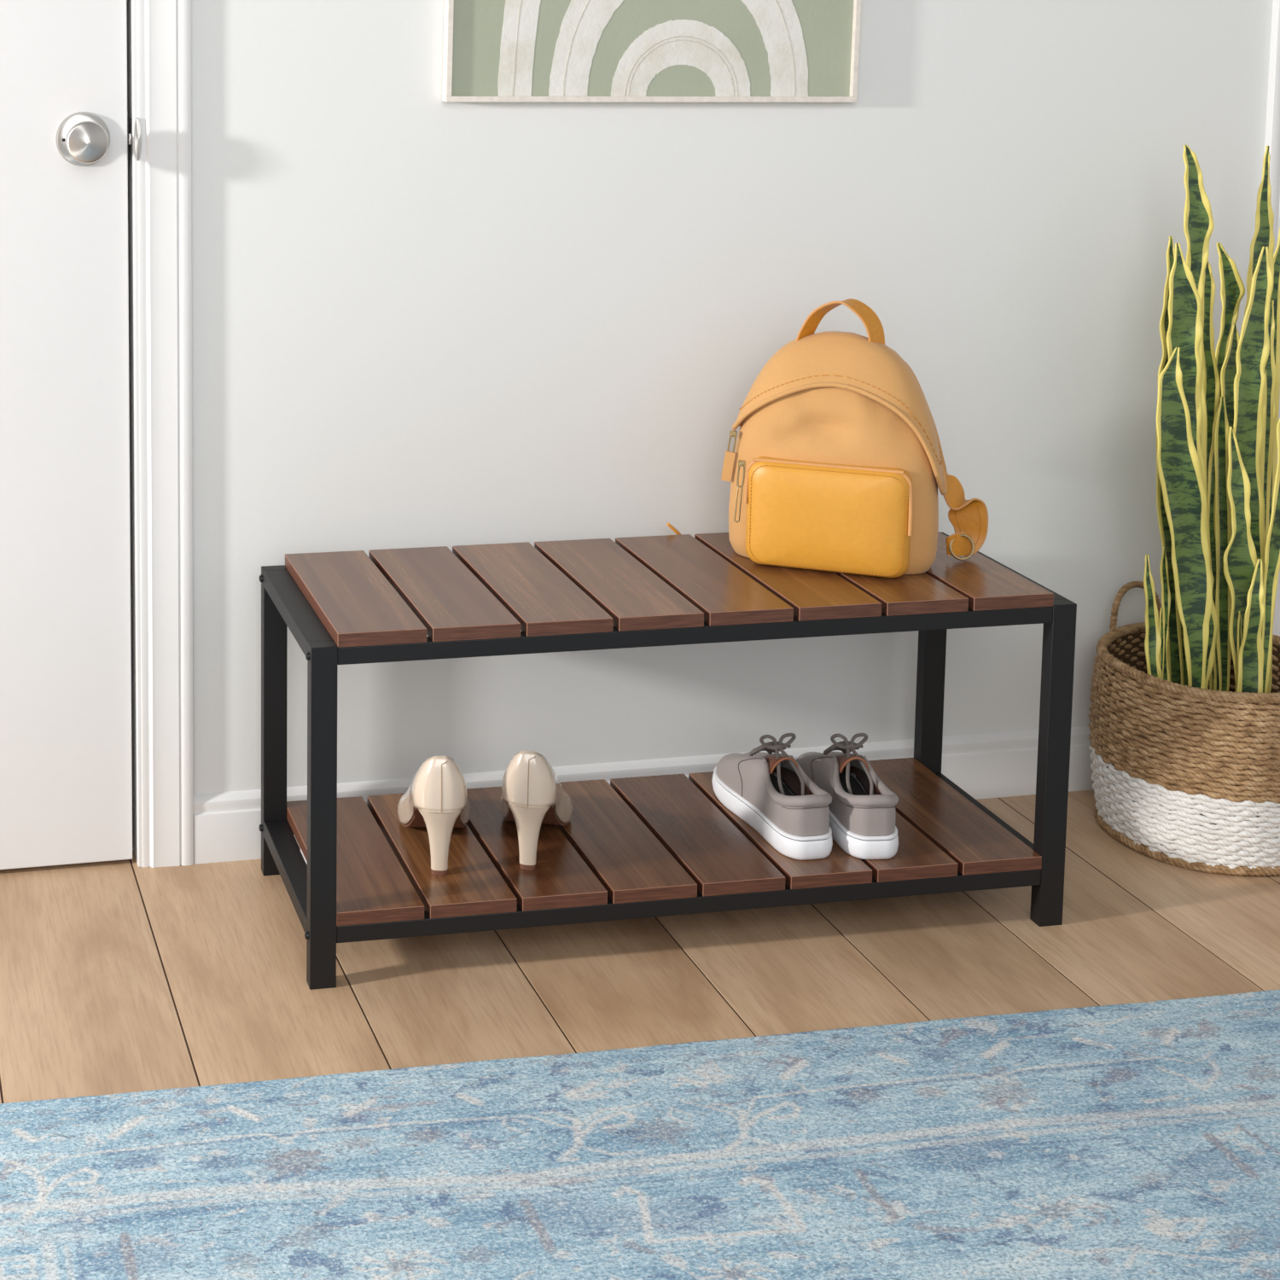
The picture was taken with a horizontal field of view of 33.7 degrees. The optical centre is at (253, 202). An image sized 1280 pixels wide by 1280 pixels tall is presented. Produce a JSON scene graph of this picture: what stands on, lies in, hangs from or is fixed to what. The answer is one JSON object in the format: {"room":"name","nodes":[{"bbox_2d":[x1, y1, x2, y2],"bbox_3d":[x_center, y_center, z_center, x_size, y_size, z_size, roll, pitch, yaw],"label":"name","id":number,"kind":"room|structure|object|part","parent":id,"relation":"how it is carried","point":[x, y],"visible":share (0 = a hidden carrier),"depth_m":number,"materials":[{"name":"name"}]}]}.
{"room":"home entryway","nodes":[
{"label":"home entryway","id":0,"kind":"room"},
{"bbox_2d":[0,789,1279,1103],"bbox_3d":[0.563,1.029,0.942,6.288,0.030,3.620,-1,7,-11],"label":"floor","id":1,"kind":"structure","parent":0,"point":[117,976],"depth_m":2.31,"materials":[{"name":"brown wood"}]},
{"bbox_2d":[0,989,1279,1279],"bbox_3d":[0.528,0.959,1.390,2.604,0.006,1.567,-1,7,-11],"label":"area rug","id":2,"kind":"object","parent":1,"relation":"on","point":[1134,1141],"visible":1,"depth_m":1.92,"materials":[{"name":"blue carpet"}]},
{"bbox_2d":[258,531,1076,989],"bbox_3d":[0.479,0.640,2.457,0.908,0.402,0.309,-1,7,-10],"label":"bench","id":3,"kind":"object","parent":1,"relation":"on","point":[661,845],"visible":0.87,"depth_m":2.37,"materials":[{"name":"brown wood"}]},
{"bbox_3d":[0.026,0.639,2.525,0.029,0.388,0.020,-1,7,-10],"label":"leg","id":4,"kind":"part","parent":3,"relation":"part of","materials":[{"name":"black metal"}]},
{"bbox_3d":[0.050,0.788,2.398,0.029,0.020,0.269,-1,7,-10],"label":"rail","id":5,"kind":"part","parent":3,"relation":"part of","materials":[{"name":"black metal"}]},
{"bbox_3d":[0.050,0.473,2.363,0.029,0.020,0.269,-1,7,-10],"label":"rail","id":6,"kind":"part","parent":3,"relation":"part of","materials":[{"name":"black metal"}]},
{"bbox_3d":[0.075,0.671,2.242,0.029,0.388,0.020,-1,7,-10],"label":"leg","id":7,"kind":"part","parent":3,"relation":"part of","materials":[{"name":"black metal"}]},
{"bbox_2d":[397,755,470,875],"bbox_3d":[0.216,0.687,2.424,0.087,0.143,0.219,0,6,2],"label":"shoe","id":8,"kind":"object","parent":3,"relation":"on","point":[435,799],"visible":1,"depth_m":2.32,"materials":[{"name":"leather"}]},
{"bbox_2d":[500,750,573,870],"bbox_3d":[0.334,0.686,2.436,0.087,0.143,0.219,1,7,12],"label":"shoe","id":9,"kind":"object","parent":3,"relation":"on","point":[533,795],"visible":1,"depth_m":2.34,"materials":[{"name":"leather"}]},
{"bbox_3d":[0.504,0.795,2.331,0.841,0.020,0.020,-1,7,-10],"label":"long rail","id":10,"kind":"part","parent":3,"relation":"part of","materials":[{"name":"black metal"}]},
{"bbox_3d":[0.504,0.482,2.296,0.841,0.020,0.020,-1,7,-10],"label":"long rail","id":11,"kind":"part","parent":3,"relation":"part of","materials":[{"name":"black metal"}]},
{"bbox_2d":[711,733,832,860],"bbox_3d":[0.630,0.694,2.488,0.089,0.114,0.239,-1,7,-10],"label":"sneaker","id":12,"kind":"object","parent":3,"relation":"on","point":[770,792],"visible":1,"depth_m":2.45,"materials":[{"name":"grey fabric"}]},
{"bbox_2d":[666,298,988,577],"bbox_3d":[0.691,0.291,2.495,0.387,0.350,0.191,3,7,22],"label":"backpack","id":13,"kind":"object","parent":3,"relation":"on","point":[837,464],"visible":1,"depth_m":2.43,"materials":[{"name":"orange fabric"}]},
{"bbox_3d":[0.582,0.293,2.493,0.010,0.029,0.008,3,7,22],"label":"zip pull","id":14,"kind":"part","parent":13,"relation":"part of","materials":[{"name":"gold metal"}]},
{"bbox_3d":[0.586,0.327,2.461,0.010,0.033,0.008,3,7,22],"label":"zip pull","id":15,"kind":"part","parent":13,"relation":"part of","materials":[{"name":"gold metal"}]},
{"bbox_3d":[0.709,0.149,2.475,0.105,0.064,0.026,3,7,22],"label":"handle","id":16,"kind":"part","parent":13,"relation":"part of","materials":[{"name":"leather"}]},
{"bbox_2d":[796,733,898,859],"bbox_3d":[0.719,0.694,2.490,0.089,0.114,0.239,0,6,-3],"label":"sneaker","id":17,"kind":"object","parent":3,"relation":"on","point":[862,807],"visible":0.92,"depth_m":2.42,"materials":[{"name":"grey fabric"}]},
{"bbox_3d":[0.883,0.623,2.673,0.029,0.388,0.020,-1,7,-10],"label":"leg","id":18,"kind":"part","parent":3,"relation":"part of","materials":[{"name":"black metal"}]},
{"bbox_3d":[0.908,0.771,2.546,0.029,0.020,0.269,-1,7,-10],"label":"rail","id":19,"kind":"part","parent":3,"relation":"part of","materials":[{"name":"black metal"}]},
{"bbox_3d":[0.908,0.456,2.511,0.029,0.020,0.269,-1,7,-10],"label":"rail","id":20,"kind":"part","parent":3,"relation":"part of","materials":[{"name":"black metal"}]},
{"bbox_3d":[0.933,0.654,2.390,0.029,0.388,0.020,-1,7,-10],"label":"leg","id":21,"kind":"part","parent":3,"relation":"part of","materials":[{"name":"black metal"}]},
{"bbox_2d":[1088,580,1279,876],"bbox_3d":[1.242,0.672,2.646,0.301,0.298,0.301,3,7,26],"label":"woven basket","id":22,"kind":"object","parent":1,"relation":"on","point":[1185,776],"visible":0.87,"depth_m":2.54,"materials":[{"name":"brown wicker"}]},
{"bbox_3d":[1.186,0.545,2.758,0.092,0.071,0.015,-3,7,-24],"label":"handle","id":23,"kind":"part","parent":22,"relation":"part of","materials":[{"name":"brown wicker"}]},
{"bbox_2d":[1143,145,1279,692],"bbox_3d":[1.238,0.301,2.604,0.280,0.750,0.272,-1,7,-11],"label":"snake plant","id":24,"kind":"object","parent":22,"relation":"in","point":[1218,423],"visible":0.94,"depth_m":2.57,"materials":[{"name":"green plant"}]},
{"bbox_2d":[191,0,1273,794],"bbox_3d":[0.085,-0.423,2.520,6.200,2.500,0.100,-1,7,-11],"label":"wall","id":25,"kind":"structure","parent":0,"point":[420,319],"depth_m":2.63,"materials":[{"name":"paint"}]},
{"bbox_2d":[0,0,132,869],"bbox_3d":[-0.573,-0.177,2.356,0.876,2.033,0.098,-1,7,-11],"label":"door","id":26,"kind":"structure","parent":25,"relation":"in","point":[66,776],"depth_m":2.49,"materials":[{"name":"paint"}]},
{"bbox_3d":[-0.203,-0.075,2.449,0.065,0.065,0.008,-1,7,-11],"label":"knob","id":27,"kind":"part","parent":26,"relation":"part of","materials":[{"name":"silver metal"}]},
{"bbox_3d":[-0.153,-0.078,2.476,0.002,0.052,0.020,-1,7,-11],"label":"latch plate","id":28,"kind":"part","parent":26,"relation":"part of","materials":[{"name":"metal"}]},
{"bbox_2d":[126,0,133,849],"bbox_3d":[-0.595,-0.190,2.417,0.896,2.060,0.015,-1,7,-11],"label":"trim","id":29,"kind":"structure","parent":25,"relation":"attached to","point":[126,0],"depth_m":2.56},
{"bbox_2d":[127,0,149,866],"bbox_3d":[-0.145,-0.195,2.500,0.019,2.050,0.121,-1,7,-11],"label":"trim","id":30,"kind":"structure","parent":25,"relation":"attached to","point":[134,122],"depth_m":2.51,"materials":[{"name":"paint"}]},
{"bbox_3d":[-0.138,-0.075,2.454,0.009,0.052,0.002,-1,7,-11],"label":"strike plate","id":31,"kind":"part","parent":30,"relation":"part of","materials":[{"name":"silver metal"}]},
{"bbox_2d":[136,0,193,867],"bbox_3d":[-0.107,-0.224,2.447,0.066,2.120,0.013,-1,7,-11],"label":"trim","id":32,"kind":"structure","parent":25,"relation":"attached to","point":[164,26],"depth_m":2.50,"materials":[{"name":"paint"}]},
{"bbox_2d":[193,726,1093,864],"bbox_3d":[0.643,0.770,2.706,1.462,0.086,0.012,-1,7,-11],"label":"baseboard","id":33,"kind":"structure","parent":25,"relation":"attached to","point":[226,824],"depth_m":2.69,"materials":[{"name":"paint"}]},
{"bbox_2d":[442,0,861,102],"bbox_3d":[0.543,-0.405,2.549,0.635,0.575,0.018,-1,6,-11],"label":"framed art","id":34,"kind":"object","parent":25,"relation":"attached to","point":[494,50],"visible":1,"depth_m":2.56,"materials":[{"name":"green paper"}]},
{"bbox_2d":[1264,0,1279,636],"bbox_3d":[1.393,-0.256,2.734,0.066,2.120,0.013,-1,7,-11],"label":"trim","id":35,"kind":"structure","parent":25,"relation":"attached to","point":[1272,128],"depth_m":2.74,"materials":[{"name":"paint"}]}
]}

